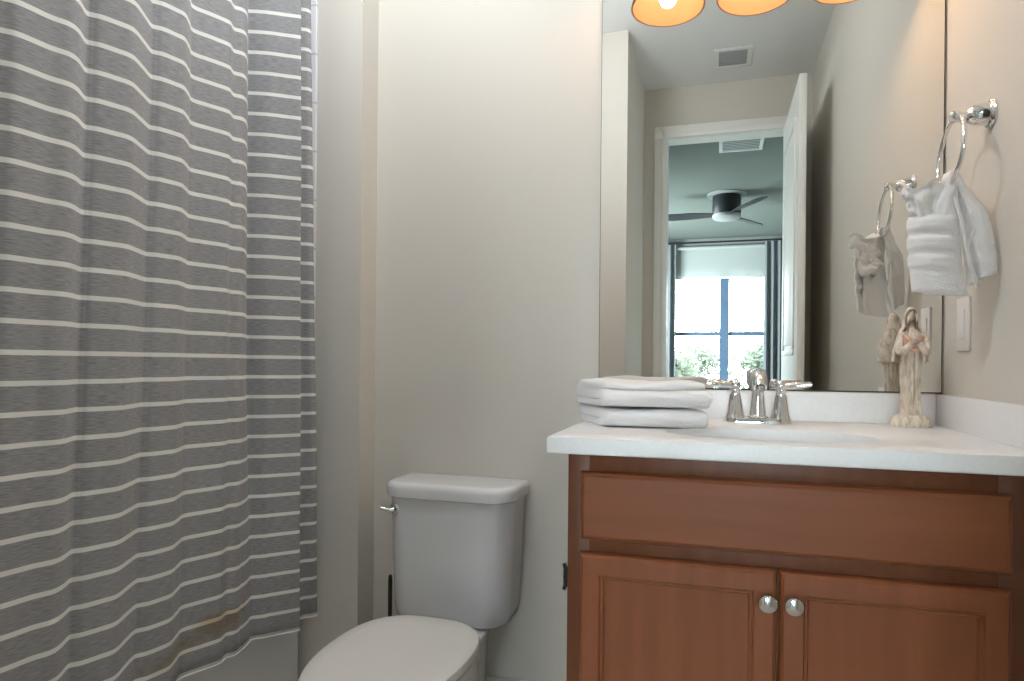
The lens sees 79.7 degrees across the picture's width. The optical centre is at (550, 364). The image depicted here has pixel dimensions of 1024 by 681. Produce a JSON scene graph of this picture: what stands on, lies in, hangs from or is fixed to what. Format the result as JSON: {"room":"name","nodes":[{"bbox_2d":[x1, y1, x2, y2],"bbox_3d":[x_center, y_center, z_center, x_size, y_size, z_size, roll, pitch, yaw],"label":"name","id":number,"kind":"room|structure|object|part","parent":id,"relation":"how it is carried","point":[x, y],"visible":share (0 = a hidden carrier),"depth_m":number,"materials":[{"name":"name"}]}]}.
{"room":"bathroom","nodes":[
{"label":"bathroom","id":0,"kind":"room"},
{"bbox_2d":[298,0,378,678],"bbox_3d":[-1.083,-0.369,2.100,1.114,2.820,0.208,1,0,15],"label":"wall","id":1,"kind":"structure","parent":0,"point":[347,83],"depth_m":1.88,"materials":[{"name":"grey paint"}]},
{"bbox_2d":[311,0,317,323],"bbox_3d":[-1.138,-0.460,2.002,0.858,2.100,0.010,1,0,15],"label":"trim","id":2,"kind":"structure","parent":1,"relation":"attached to","point":[314,3],"depth_m":1.89,"materials":[{"name":"white tile"}]},
{"bbox_3d":[-0.875,-1.367,1.198,0.064,0.064,1.426,1,0,15],"label":"shower rod","id":3,"kind":"object","parent":1,"relation":"attached to","visible":0},
{"bbox_2d":[0,0,317,680],"bbox_3d":[-0.897,-0.325,1.171,0.125,2.122,1.348,1,0,17],"label":"shower curtain","id":4,"kind":"object","parent":3,"relation":"hanging from","point":[158,450],"visible":1,"depth_m":1.31,"materials":[{"name":"fabric"}]},
{"bbox_2d":[373,0,946,680],"bbox_3d":[0.289,-0.356,1.773,1.706,2.820,0.120,1,0,15],"label":"wall","id":5,"kind":"structure","parent":0,"point":[489,136],"depth_m":1.83,"materials":[{"name":"grey paint"}]},
{"bbox_2d":[486,675,525,680],"bbox_3d":[-0.204,0.989,1.835,0.745,0.120,0.014,1,0,15],"label":"baseboard","id":6,"kind":"structure","parent":5,"relation":"attached to","point":[488,677],"depth_m":1.82,"materials":[{"name":"white paint"}]},
{"bbox_2d":[599,0,945,393],"bbox_3d":[0.561,-0.505,1.633,0.864,1.147,0.006,1,0,15],"label":"wall mirror","id":7,"kind":"object","parent":5,"relation":"attached to","point":[756,155],"visible":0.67,"depth_m":1.63,"materials":[{"name":"silver mirror"}]},
{"bbox_2d":[688,390,935,424],"bbox_3d":[0.546,0.108,1.629,0.845,0.076,0.019,1,0,15],"label":"backsplash","id":8,"kind":"structure","parent":5,"relation":"attached to","point":[878,408],"depth_m":1.57,"materials":[{"name":"white stone"}]},
{"bbox_2d":[943,0,1023,404],"bbox_3d":[0.729,-0.351,0.365,0.120,2.820,2.367,1,0,15],"label":"wall","id":9,"kind":"structure","parent":0,"point":[985,46],"depth_m":1.26,"materials":[{"name":"grey paint"}]},
{"bbox_2d":[956,296,970,350],"bbox_3d":[0.939,-0.091,1.393,0.008,0.121,0.072,1,0,15],"label":"switch plate","id":10,"kind":"object","parent":9,"relation":"attached to","point":[963,322],"visible":1,"depth_m":1.38,"materials":[{"name":"white plastic"}]},
{"bbox_2d":[936,98,997,184],"bbox_3d":[0.871,-0.458,1.277,0.084,0.183,0.153,1,0,15],"label":"towel ring","id":11,"kind":"object","parent":9,"relation":"attached to","point":[983,114],"visible":0.93,"depth_m":1.26,"materials":[{"name":"silver metal"}]},
{"bbox_2d":[899,177,943,217],"bbox_3d":[0.789,-0.325,1.289,0.095,0.132,0.057,1,0,15],"label":"cloth","id":12,"kind":"object","parent":11,"relation":"attached to","point":[919,201],"visible":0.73,"depth_m":1.27,"materials":[{"name":"white fabric"}]},
{"bbox_2d":[906,170,998,295],"bbox_3d":[0.826,-0.271,1.263,0.151,0.264,0.065,1,0,15],"label":"hand towel","id":13,"kind":"object","parent":11,"relation":"hanging from","point":[934,259],"visible":1,"depth_m":1.25,"materials":[{"name":"white fabric"}]},
{"bbox_3d":[0.875,-0.519,1.276,0.078,0.061,0.061,1,0,15],"label":"post","id":14,"kind":"part","parent":11,"relation":"part of","materials":[{"name":"silver metal"}]},
{"bbox_3d":[-0.565,1.097,0.805,2.820,0.100,2.430,1,0,15],"label":"floor","id":15,"kind":"structure","parent":0,"visible":0},
{"bbox_2d":[180,632,298,680],"bbox_3d":[-1.349,0.812,1.323,0.826,0.452,1.404,1,0,15],"label":"bathtub","id":16,"kind":"object","parent":15,"relation":"on","point":[275,658],"visible":0.06,"depth_m":1.74,"materials":[{"name":"white ceramic"}]},
{"bbox_2d":[388,574,391,616],"bbox_3d":[-0.477,0.834,1.813,0.104,0.424,0.104,1,0,15],"label":"toilet brush","id":17,"kind":"object","parent":15,"relation":"on","point":[390,575],"visible":0.09,"depth_m":1.81,"materials":[{"name":"black plastic"}]},
{"bbox_2d":[298,472,529,680],"bbox_3d":[-0.343,0.689,1.490,0.402,0.718,0.752,1,0,15],"label":"toilet","id":18,"kind":"object","parent":15,"relation":"on","point":[458,539],"visible":1,"depth_m":1.66,"materials":[{"name":"white ceramic"}]},
{"bbox_3d":[-0.351,0.648,1.338,0.340,0.025,0.452,1,0,15],"label":"lid","id":19,"kind":"part","parent":18,"relation":"part of","materials":[{"name":"white plastic"}]},
{"bbox_3d":[-0.445,0.405,1.716,0.048,0.032,0.048,1,0,15],"label":"flush lever","id":20,"kind":"part","parent":18,"relation":"part of","materials":[{"name":"silver metal"}]},
{"bbox_3d":[-0.272,0.547,1.758,0.372,0.350,0.172,1,0,15],"label":"tank","id":21,"kind":"part","parent":18,"relation":"part of","materials":[{"name":"white ceramic"}]},
{"bbox_3d":[-0.270,0.352,1.756,0.396,0.044,0.194,1,0,15],"label":"tank lid","id":22,"kind":"part","parent":18,"relation":"part of","materials":[{"name":"white ceramic"}]},
{"bbox_3d":[-0.354,0.672,1.330,0.336,0.020,0.428,1,0,15],"label":"seat","id":23,"kind":"part","parent":18,"relation":"part of","materials":[{"name":"white plastic"}]},
{"bbox_3d":[-0.318,0.885,1.470,0.312,0.325,0.688,1,0,15],"label":"bowl","id":24,"kind":"part","parent":18,"relation":"part of","materials":[{"name":"white ceramic"}]},
{"bbox_2d":[566,454,1023,680],"bbox_3d":[0.491,0.618,1.345,0.822,0.875,0.564,1,0,15],"label":"vanity cabinet","id":25,"kind":"object","parent":15,"relation":"on","point":[679,569],"visible":0.92,"depth_m":1.10,"materials":[{"name":"brown wood"}]},
{"bbox_2d":[562,563,567,589],"bbox_3d":[0.041,0.454,1.310,0.032,0.058,0.050,1,0,15],"label":"paper holder","id":26,"kind":"object","parent":25,"relation":"attached to","point":[565,568],"visible":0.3,"depth_m":1.31,"materials":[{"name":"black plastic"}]},
{"bbox_3d":[0.233,0.652,1.160,0.366,0.563,0.018,1,0,15],"label":"door","id":27,"kind":"part","parent":25,"relation":"part of","materials":[{"name":"brown wood"}]},
{"bbox_3d":[0.389,0.426,1.095,0.034,0.034,0.027,1,0,15],"label":"knob","id":28,"kind":"part","parent":25,"relation":"part of","materials":[{"name":"silver metal"}]},
{"bbox_2d":[547,390,1023,475],"bbox_3d":[0.484,0.195,1.366,0.865,0.249,0.559,1,0,15],"label":"countertop","id":29,"kind":"structure","parent":25,"relation":"on","point":[827,429],"depth_m":1.20,"materials":[{"name":"white stone"}]},
{"bbox_2d":[579,403,707,428],"bbox_3d":[0.210,0.120,1.469,0.320,0.043,0.210,1,0,12],"label":"folded towel","id":30,"kind":"object","parent":29,"relation":"on","point":[600,415],"visible":0.96,"depth_m":1.37,"materials":[{"name":"white fabric"}]},
{"bbox_2d":[576,378,712,408],"bbox_3d":[0.212,0.066,1.471,0.333,0.063,0.218,1,0,11],"label":"folded towel","id":31,"kind":"object","parent":30,"relation":"on","point":[595,391],"visible":1,"depth_m":1.38,"materials":[{"name":"white fabric"}]},
{"bbox_2d":[707,368,811,423],"bbox_3d":[0.520,0.077,1.533,0.152,0.137,0.212,0,0,-40],"label":"faucet","id":32,"kind":"object","parent":29,"relation":"on","point":[780,414],"visible":1,"depth_m":1.53,"materials":[{"name":"silver metal"}]},
{"bbox_3d":[0.443,0.050,1.563,0.086,0.024,0.028,1,0,8],"label":"lever","id":33,"kind":"part","parent":32,"relation":"part of","materials":[{"name":"silver metal"}]},
{"bbox_3d":[0.471,0.102,1.559,0.055,0.086,0.055,1,0,15],"label":"handle","id":34,"kind":"part","parent":32,"relation":"part of","materials":[{"name":"silver metal"}]},
{"bbox_3d":[0.515,0.072,1.511,0.053,0.128,0.130,1,0,15],"label":"spout","id":35,"kind":"part","parent":32,"relation":"part of","materials":[{"name":"silver metal"}]},
{"bbox_3d":[0.576,0.103,1.530,0.055,0.086,0.055,1,0,15],"label":"handle","id":36,"kind":"part","parent":32,"relation":"part of","materials":[{"name":"silver metal"}]},
{"bbox_3d":[0.603,0.052,1.519,0.086,0.024,0.028,1,0,23],"label":"lever","id":37,"kind":"part","parent":32,"relation":"part of","materials":[{"name":"silver metal"}]},
{"bbox_2d":[889,307,932,427],"bbox_3d":[0.867,0.006,1.470,0.091,0.287,0.071,1,0,15],"label":"figurine","id":38,"kind":"object","parent":29,"relation":"on","point":[912,346],"visible":1,"depth_m":1.46,"materials":[{"name":"ceramic"}]},
{"bbox_3d":[0.431,0.426,1.084,0.034,0.034,0.027,1,0,15],"label":"knob","id":39,"kind":"part","parent":25,"relation":"part of","materials":[{"name":"silver metal"}]},
{"bbox_3d":[0.413,0.280,1.112,0.732,0.132,0.018,1,0,15],"label":"drawer","id":40,"kind":"part","parent":25,"relation":"part of","materials":[{"name":"brown wood"}]},
{"bbox_3d":[0.588,0.656,1.064,0.362,0.563,0.018,1,0,15],"label":"door","id":41,"kind":"part","parent":25,"relation":"part of","materials":[{"name":"brown wood"}]}
]}

